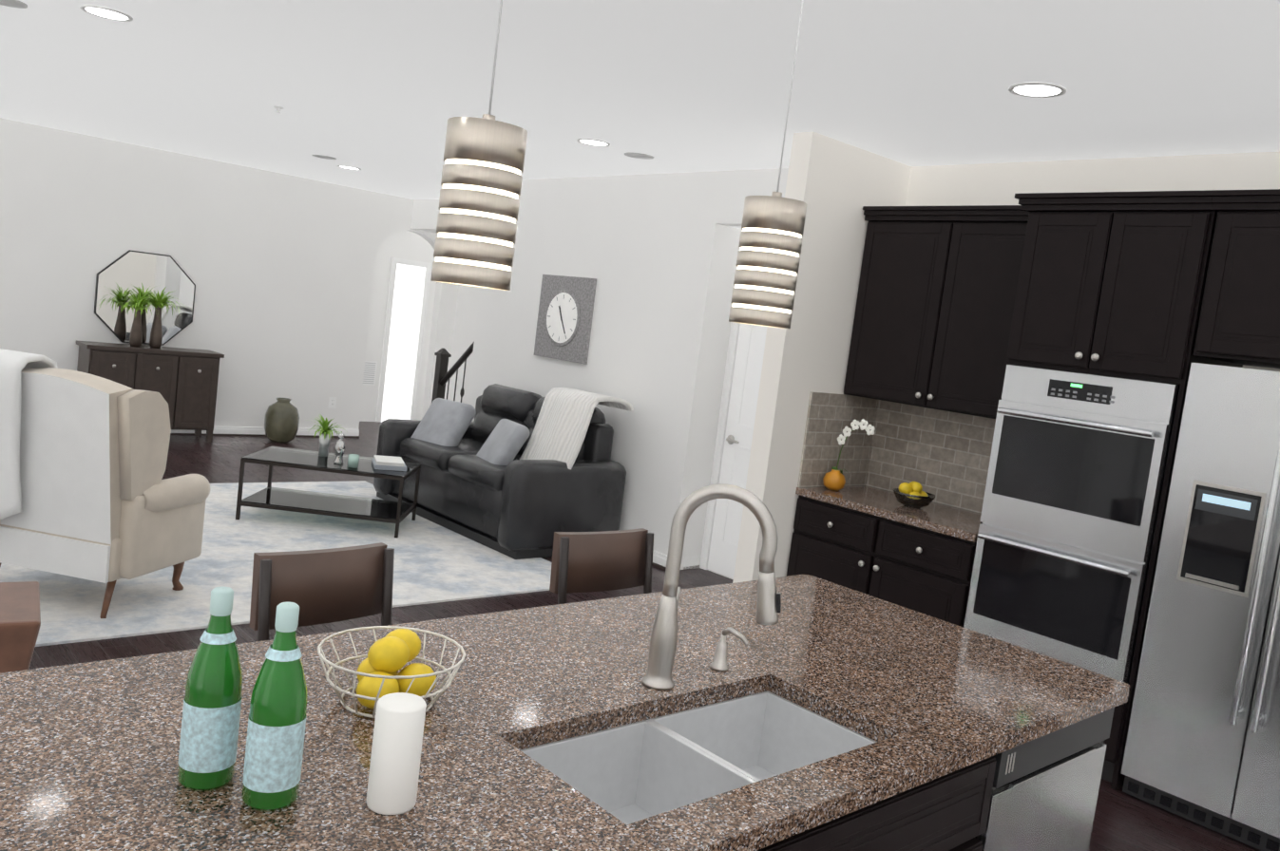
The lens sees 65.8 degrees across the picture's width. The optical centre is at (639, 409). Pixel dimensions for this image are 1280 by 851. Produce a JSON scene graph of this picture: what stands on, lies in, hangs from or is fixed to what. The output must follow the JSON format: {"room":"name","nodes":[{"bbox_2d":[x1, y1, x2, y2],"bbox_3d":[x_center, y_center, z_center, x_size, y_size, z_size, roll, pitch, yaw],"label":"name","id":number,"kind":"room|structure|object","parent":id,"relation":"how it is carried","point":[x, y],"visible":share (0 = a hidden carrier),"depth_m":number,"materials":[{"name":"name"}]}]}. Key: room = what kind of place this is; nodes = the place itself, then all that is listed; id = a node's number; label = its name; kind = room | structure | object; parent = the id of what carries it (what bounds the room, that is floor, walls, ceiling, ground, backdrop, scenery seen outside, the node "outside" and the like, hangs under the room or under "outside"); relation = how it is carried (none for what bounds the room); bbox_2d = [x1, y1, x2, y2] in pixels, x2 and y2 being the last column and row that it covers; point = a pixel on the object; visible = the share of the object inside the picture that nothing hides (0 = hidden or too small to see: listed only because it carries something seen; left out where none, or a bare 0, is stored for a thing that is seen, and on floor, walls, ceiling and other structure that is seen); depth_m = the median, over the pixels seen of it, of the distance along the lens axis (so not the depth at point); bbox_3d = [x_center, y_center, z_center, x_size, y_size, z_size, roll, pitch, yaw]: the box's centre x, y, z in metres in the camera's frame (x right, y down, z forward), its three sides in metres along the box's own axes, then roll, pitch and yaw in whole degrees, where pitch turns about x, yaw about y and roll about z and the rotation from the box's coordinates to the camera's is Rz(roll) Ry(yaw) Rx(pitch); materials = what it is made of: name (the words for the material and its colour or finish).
{"room":"kitchen and living room","nodes":[
{"label":"kitchen and living room","id":0,"kind":"room"},
{"bbox_2d":[0,117,458,429],"bbox_3d":[-3.686,-1.080,10.595,8.520,2.750,0.140,3,7,-42],"label":"wall","id":1,"kind":"structure","parent":0,"point":[277,269],"depth_m":9.96,"materials":[{"name":"paint"}]},
{"bbox_2d":[94,249,195,345],"bbox_3d":[-4.756,-1.070,9.524,0.880,0.880,0.027,3,7,-42],"label":"mirror","id":2,"kind":"object","parent":1,"relation":"attached to","point":[132,272],"visible":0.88,"depth_m":9.47,"materials":[{"name":"clear glass"}]},
{"bbox_2d":[170,426,359,438],"bbox_3d":[-5.003,0.189,9.548,4.910,0.095,0.034,3,7,-42],"label":"baseboard","id":3,"kind":"structure","parent":1,"relation":"attached to","point":[218,430],"depth_m":10.37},
{"bbox_2d":[328,397,336,408],"bbox_3d":[-3.402,-0.079,10.945,0.080,0.120,0.009,3,7,-42],"label":"electrical outlet","id":4,"kind":"object","parent":1,"relation":"attached to","point":[332,402],"visible":1,"depth_m":10.94,"materials":[{"name":"white plastic"}]},
{"bbox_2d":[359,230,436,421],"bbox_3d":[-3.393,-1.215,12.581,2.170,2.750,0.120,3,7,-42],"label":"wall","id":5,"kind":"structure","parent":0,"point":[409,245],"depth_m":12.63,"materials":[{"name":"paint"}]},
{"bbox_2d":[362,361,377,385],"bbox_3d":[-3.478,-0.466,12.563,0.270,0.310,0.011,3,7,-42],"label":"air vent","id":6,"kind":"object","parent":5,"relation":"in","point":[370,373],"visible":0.62,"depth_m":12.60,"materials":[{"name":"white metal"}]},
{"bbox_2d":[375,257,431,421],"bbox_3d":[-3.069,-0.879,12.840,0.560,2.120,0.024,3,7,-42],"label":"window","id":7,"kind":"structure","parent":5,"relation":"attached to","point":[405,324],"depth_m":12.84,"materials":[{"name":"white glass"}]},
{"bbox_2d":[410,199,439,232],"bbox_3d":[-1.972,-2.132,11.081,0.700,0.330,1.100,3,7,-42],"label":"ceiling soffit","id":8,"kind":"structure","parent":0,"point":[425,214],"depth_m":11.04,"materials":[{"name":"paint"}]},
{"bbox_2d":[446,285,479,403],"bbox_3d":[-0.464,-0.623,9.949,0.120,2.750,5.200,3,7,-42],"label":"wall","id":9,"kind":"structure","parent":0,"point":[465,319],"depth_m":11.66,"materials":[{"name":"paint"}]},
{"bbox_2d":[467,168,788,579],"bbox_3d":[0.021,-0.346,7.445,0.400,2.750,4.090,3,7,-42],"label":"wall","id":10,"kind":"structure","parent":0,"point":[655,256],"depth_m":7.14,"materials":[{"name":"paint"}]},
{"bbox_2d":[533,274,596,364],"bbox_3d":[-0.604,-0.724,7.821,0.048,0.660,0.660,3,7,-42],"label":"wall clock","id":11,"kind":"object","parent":10,"relation":"attached to","point":[564,318],"visible":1,"depth_m":7.78,"materials":[{"name":"grey"}]},
{"bbox_2d":[699,322,767,578],"bbox_3d":[0.793,0.149,6.695,0.089,2.090,0.720,3,7,-42],"label":"door","id":12,"kind":"structure","parent":10,"relation":"attached to","point":[736,443],"depth_m":6.86,"materials":[{"name":"white wood"}]},
{"bbox_2d":[0,0,1279,199],"bbox_3d":[-1.287,-1.720,4.786,12.800,0.100,14.200,3,7,-42],"label":"ceiling","id":13,"kind":"structure","parent":0,"point":[378,93],"depth_m":4.43,"materials":[{"name":"paint"}]},
{"bbox_2d":[0,0,27,8],"bbox_3d":[-2.853,-1.829,4.420,0.199,0.006,0.199,7,5,3],"label":"ceiling speaker","id":14,"kind":"object","parent":13,"relation":"attached to","point":[17,4],"depth_m":4.44},
{"bbox_2d":[79,4,133,21],"bbox_3d":[-2.383,-1.770,4.419,0.210,0.007,0.210,3,7,-42],"label":"recessed light","id":15,"kind":"object","parent":13,"relation":"in","point":[105,12],"visible":0.98,"depth_m":4.41,"materials":[{"name":"white plastic"}]},
{"bbox_2d":[273,105,283,114],"bbox_3d":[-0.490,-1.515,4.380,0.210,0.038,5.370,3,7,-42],"label":"sprinkler","id":16,"kind":"object","parent":13,"relation":"attached to","point":[278,108],"visible":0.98,"depth_m":6.28,"materials":[{"name":"white metal"}]},
{"bbox_2d":[311,154,336,159],"bbox_3d":[-2.699,-2.159,8.456,0.199,0.006,0.199,7,5,3],"label":"ceiling speaker","id":17,"kind":"object","parent":13,"relation":"attached to","point":[317,156],"depth_m":8.43},
{"bbox_2d":[337,165,361,170],"bbox_3d":[-2.641,-2.196,8.975,0.210,0.007,0.210,3,7,-42],"label":"recessed light","id":18,"kind":"object","parent":13,"relation":"in","point":[349,167],"visible":0.96,"depth_m":8.97,"materials":[{"name":"white plastic"}]},
{"bbox_2d":[430,0,527,290],"bbox_3d":[-0.258,-0.755,1.841,0.150,1.049,0.150,3,7,-42],"label":"pendant light","id":19,"kind":"object","parent":13,"relation":"hanging from","point":[480,195],"visible":1,"depth_m":1.81,"materials":[{"name":"metal"}]},
{"bbox_2d":[576,138,610,146],"bbox_3d":[-0.289,-1.658,6.141,0.210,0.007,0.210,3,7,-42],"label":"recessed light","id":20,"kind":"object","parent":13,"relation":"in","point":[593,142],"visible":0.96,"depth_m":6.13,"materials":[{"name":"white plastic"}]},
{"bbox_2d":[624,152,654,159],"bbox_3d":[-0.006,-1.648,6.423,0.199,0.006,0.199,7,5,3],"label":"ceiling speaker","id":21,"kind":"object","parent":13,"relation":"attached to","point":[641,156],"depth_m":6.40},
{"bbox_2d":[728,0,807,329],"bbox_3d":[0.354,-0.723,2.355,0.150,1.049,0.150,3,7,-42],"label":"pendant light","id":22,"kind":"object","parent":13,"relation":"hanging from","point":[769,253],"visible":1,"depth_m":2.33,"materials":[{"name":"metal"}]},
{"bbox_2d":[1008,82,1066,97],"bbox_3d":[1.530,-1.230,3.811,0.210,0.007,0.210,3,7,-42],"label":"recessed light","id":23,"kind":"object","parent":13,"relation":"in","point":[1038,89],"visible":1,"depth_m":3.80,"materials":[{"name":"white plastic"}]},
{"bbox_2d":[28,421,1260,850],"bbox_3d":[-1.635,1.073,5.028,12.800,0.050,14.200,3,7,-42],"label":"floor","id":24,"kind":"structure","parent":0,"point":[1123,821],"depth_m":5.12,"materials":[{"name":"brown wood"}]},
{"bbox_2d":[0,581,40,673],"bbox_3d":[-2.337,0.876,3.362,0.486,0.450,0.486,4,6,-32],"label":"ottoman","id":25,"kind":"object","parent":24,"relation":"on","point":[20,618],"visible":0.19,"depth_m":3.27,"materials":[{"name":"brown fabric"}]},
{"bbox_2d":[76,340,224,442],"bbox_3d":[-4.682,-0.154,9.426,1.200,0.875,0.456,3,7,-42],"label":"console","id":26,"kind":"object","parent":24,"relation":"on","point":[182,382],"visible":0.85,"depth_m":9.37,"materials":[{"name":"brown wood"}]},
{"bbox_2d":[116,289,159,347],"bbox_3d":[-4.681,-0.868,9.246,0.457,0.565,0.463,3,7,-42],"label":"potted plant","id":27,"kind":"object","parent":26,"relation":"on","point":[136,336],"visible":0.96,"depth_m":9.21,"materials":[{"name":"green plant"}]},
{"bbox_2d":[135,287,183,348],"bbox_3d":[-4.560,-0.877,9.351,0.518,0.594,0.434,3,7,-42],"label":"potted plant","id":28,"kind":"object","parent":26,"relation":"on","point":[159,302],"visible":0.94,"depth_m":9.34,"materials":[{"name":"green plant"}]},
{"bbox_2d":[0,480,551,647],"bbox_3d":[-2.537,0.813,6.373,3.250,0.012,3.250,3,7,-42],"label":"rug","id":29,"kind":"object","parent":24,"relation":"on","point":[433,563],"visible":0.44,"depth_m":5.92,"materials":[{"name":"white carpet"}]},
{"bbox_2d":[0,348,210,618],"bbox_3d":[-2.681,0.331,4.794,0.890,1.173,0.740,8,5,11],"label":"armchair","id":30,"kind":"object","parent":29,"relation":"on","point":[86,492],"visible":1,"depth_m":4.55,"materials":[{"name":"beige fabric"}]},
{"bbox_2d":[0,348,61,530],"bbox_3d":[-2.933,0.152,4.604,0.296,0.850,0.292,8,5,11],"label":"throw","id":31,"kind":"object","parent":30,"relation":"on","point":[17,448],"depth_m":4.52,"materials":[{"name":"white fabric"}]},
{"bbox_2d":[235,446,420,538],"bbox_3d":[-2.189,0.574,7.038,1.100,0.430,0.620,7,5,-2],"label":"coffee table","id":32,"kind":"object","parent":29,"relation":"on","point":[396,513],"visible":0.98,"depth_m":6.91,"materials":[{"name":"brown metal"}]},
{"bbox_2d":[305,413,347,457],"bbox_3d":[-2.268,0.186,7.130,0.278,0.301,0.286,3,7,-42],"label":"potted plant","id":33,"kind":"object","parent":32,"relation":"on","point":[325,434],"visible":1,"depth_m":7.10,"materials":[{"name":"green plant"}]},
{"bbox_2d":[333,433,344,464],"bbox_3d":[-2.097,0.269,6.913,0.072,0.216,0.072,3,7,-42],"label":"figurine","id":34,"kind":"object","parent":32,"relation":"on","point":[339,448],"visible":1,"depth_m":6.89,"materials":[{"name":"white ceramic"}]},
{"bbox_2d":[347,454,359,468],"bbox_3d":[-1.984,0.355,6.843,0.070,0.085,0.069,3,7,-42],"label":"candle jar","id":35,"kind":"object","parent":32,"relation":"on","point":[353,461],"visible":1,"depth_m":6.82,"materials":[{"name":"teal glass"}]},
{"bbox_2d":[371,455,406,471],"bbox_3d":[-1.782,0.379,7.032,0.220,0.055,0.300,5,5,-19],"label":"books","id":36,"kind":"object","parent":32,"relation":"on","point":[388,463],"visible":1,"depth_m":6.92,"materials":[{"name":"white paper"}]},
{"bbox_2d":[373,383,633,559],"bbox_3d":[-1.095,0.316,7.573,0.993,1.119,2.051,3,7,-42],"label":"sofa","id":37,"kind":"object","parent":29,"relation":"on","point":[515,473],"visible":0.98,"depth_m":7.07,"materials":[{"name":"black leather"}]},
{"bbox_2d":[515,386,633,482],"bbox_3d":[-0.477,0.170,7.106,0.596,0.599,0.582,3,7,-42],"label":"throw","id":38,"kind":"object","parent":37,"relation":"on","point":[573,434],"depth_m":7.02,"materials":[{"name":"fabric"}]},
{"bbox_2d":[264,398,299,442],"bbox_3d":[-3.712,0.109,10.250,0.340,0.450,0.340,3,7,-42],"label":"vase","id":39,"kind":"object","parent":24,"relation":"on","point":[281,420],"visible":1,"depth_m":10.13,"materials":[{"name":"green ceramic"}]},
{"bbox_2d":[249,542,394,641],"bbox_3d":[-0.732,0.885,2.500,0.496,0.976,0.417,12,7,43],"label":"bar stool","id":40,"kind":"object","parent":24,"relation":"on","point":[322,586],"visible":0.21,"depth_m":2.59,"materials":[{"name":"leather"}]},
{"bbox_2d":[431,341,474,402],"bbox_3d":[-0.906,-0.635,9.439,1.020,2.753,2.384,3,7,-42],"label":"stair railing","id":41,"kind":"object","parent":24,"relation":"on","point":[443,375],"depth_m":9.97,"materials":[{"name":"wood"}]},
{"bbox_2d":[549,528,653,604],"bbox_3d":[-0.039,0.917,3.127,0.417,0.976,0.495,3,6,-39],"label":"bar stool","id":42,"kind":"object","parent":24,"relation":"on","point":[593,562],"visible":0.33,"depth_m":3.23,"materials":[{"name":"leather"}]},
{"bbox_2d":[652,550,667,570],"bbox_3d":[-0.722,0.867,7.881,0.034,0.095,2.820,3,7,-42],"label":"baseboard","id":43,"kind":"structure","parent":24,"relation":"on","point":[659,560],"depth_m":6.92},
{"bbox_2d":[520,685,1127,850],"bbox_3d":[-0.089,1.059,2.140,2.484,0.853,1.120,3,7,-42],"label":"kitchen island","id":44,"kind":"object","parent":24,"relation":"on","point":[766,712],"depth_m":2.11,"materials":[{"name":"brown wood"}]},
{"bbox_2d":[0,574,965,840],"bbox_3d":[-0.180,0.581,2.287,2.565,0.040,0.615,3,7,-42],"label":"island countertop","id":45,"kind":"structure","parent":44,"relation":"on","point":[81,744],"depth_m":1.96,"materials":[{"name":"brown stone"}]},
{"bbox_2d":[177,586,242,790],"bbox_3d":[-0.646,0.418,1.502,0.082,0.300,0.082,3,7,-42],"label":"bottle","id":46,"kind":"object","parent":45,"relation":"on","point":[210,726],"visible":1,"depth_m":1.48,"materials":[{"name":"green glass"}]},
{"bbox_2d":[241,602,306,811],"bbox_3d":[-0.536,0.435,1.468,0.082,0.300,0.082,3,7,-42],"label":"bottle","id":47,"kind":"object","parent":45,"relation":"on","point":[275,745],"visible":1,"depth_m":1.44,"materials":[{"name":"green glass"}]},
{"bbox_2d":[317,626,465,718],"bbox_3d":[-0.474,0.493,1.881,0.276,0.128,0.276,3,7,-42],"label":"fruit basket","id":48,"kind":"object","parent":45,"relation":"on","point":[390,656],"visible":0.83,"depth_m":1.85,"materials":[{"name":"metal"}]},
{"bbox_2d":[0,628,1129,850],"bbox_3d":[0.171,0.715,1.892,2.565,0.150,0.470,3,7,-42],"label":"island countertop","id":49,"kind":"structure","parent":44,"relation":"on","point":[939,703],"depth_m":1.66,"materials":[{"name":"brown stone"}]},
{"bbox_2d":[366,692,426,815],"bbox_3d":[-0.370,0.522,1.505,0.074,0.162,0.074,3,7,-42],"label":"pillar candle","id":50,"kind":"object","parent":49,"relation":"on","point":[396,750],"visible":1,"depth_m":1.48,"materials":[{"name":"wax"}]},
{"bbox_2d":[786,493,977,627],"bbox_3d":[1.375,0.974,5.231,0.666,0.853,1.074,3,7,-42],"label":"base cabinet","id":51,"kind":"object","parent":24,"relation":"on","point":[927,571],"depth_m":4.96,"materials":[{"name":"brown wood"}]},
{"bbox_2d":[795,485,982,538],"bbox_3d":[1.440,0.531,5.202,0.640,0.041,1.074,3,7,-42],"label":"countertop","id":52,"kind":"structure","parent":51,"relation":"on","point":[946,518],"depth_m":5.12,"materials":[{"name":"brown stone"}]},
{"bbox_2d":[822,419,875,491],"bbox_3d":[1.144,0.248,5.369,0.124,0.415,0.289,3,7,-42],"label":"vase","id":53,"kind":"object","parent":52,"relation":"on","point":[833,479],"visible":1,"depth_m":5.39,"materials":[{"name":"orange ceramic"}]},
{"bbox_2d":[893,481,936,508],"bbox_3d":[1.437,0.444,5.185,0.220,0.132,0.220,3,7,-42],"label":"fruit bowl","id":54,"kind":"object","parent":52,"relation":"on","point":[912,494],"visible":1,"depth_m":5.15,"materials":[{"name":"black glass"}]},
{"bbox_2d":[1100,652,1141,790],"bbox_3d":[1.953,1.336,4.555,0.691,0.396,0.745,3,7,-42],"label":"base cabinet","id":55,"kind":"object","parent":24,"relation":"on","point":[1116,745],"depth_m":4.08,"materials":[{"name":"brown wood"}]},
{"bbox_2d":[1121,362,1279,850],"bbox_3d":[2.582,0.767,3.832,0.708,1.773,0.916,3,7,-42],"label":"fridge","id":56,"kind":"object","parent":24,"relation":"on","point":[1202,747],"visible":1,"depth_m":3.80,"materials":[{"name":"silver metal"}]},
{"bbox_2d":[732,132,911,583],"bbox_3d":[1.007,-0.057,5.522,0.900,2.750,0.130,3,7,-42],"label":"wall","id":57,"kind":"structure","parent":0,"point":[835,185],"depth_m":5.28,"materials":[{"name":"paint"}]},
{"bbox_2d":[905,152,1279,371],"bbox_3d":[2.355,0.175,4.781,0.120,2.750,3.070,3,7,-42],"label":"wall","id":58,"kind":"structure","parent":0,"point":[1002,183],"depth_m":4.90,"materials":[{"name":"paint"}]},
{"bbox_2d":[832,211,1018,424],"bbox_3d":[1.660,-0.493,5.196,0.391,0.990,1.074,3,7,-42],"label":"upper cabinet","id":59,"kind":"object","parent":58,"relation":"attached to","point":[958,309],"depth_m":5.12,"materials":[{"name":"brown wood"}]},
{"bbox_2d":[797,391,1057,528],"bbox_3d":[1.478,0.252,5.181,0.630,0.523,1.075,3,7,-42],"label":"backsplash","id":60,"kind":"structure","parent":58,"relation":"attached to","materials":[{"name":"tile"}]},
{"bbox_2d":[995,196,1227,390],"bbox_3d":[2.181,-0.497,4.397,0.691,0.716,0.745,3,7,-42],"label":"upper cabinet","id":61,"kind":"object","parent":58,"relation":"attached to","point":[1099,288],"depth_m":4.17,"materials":[{"name":"brown wood"}]},
{"bbox_2d":[963,364,1179,684],"bbox_3d":[2.011,0.496,4.441,0.667,1.290,0.722,3,7,-42],"label":"oven","id":62,"kind":"object","parent":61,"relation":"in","point":[1077,468],"visible":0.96,"depth_m":4.22,"materials":[{"name":"silver metal"}]},
{"bbox_2d":[1185,196,1279,369],"bbox_3d":[2.753,-0.433,3.762,0.691,0.595,0.920,3,7,-42],"label":"upper cabinet","id":63,"kind":"object","parent":58,"relation":"attached to","point":[1234,319],"depth_m":3.80,"materials":[{"name":"brown wood"}]}
]}

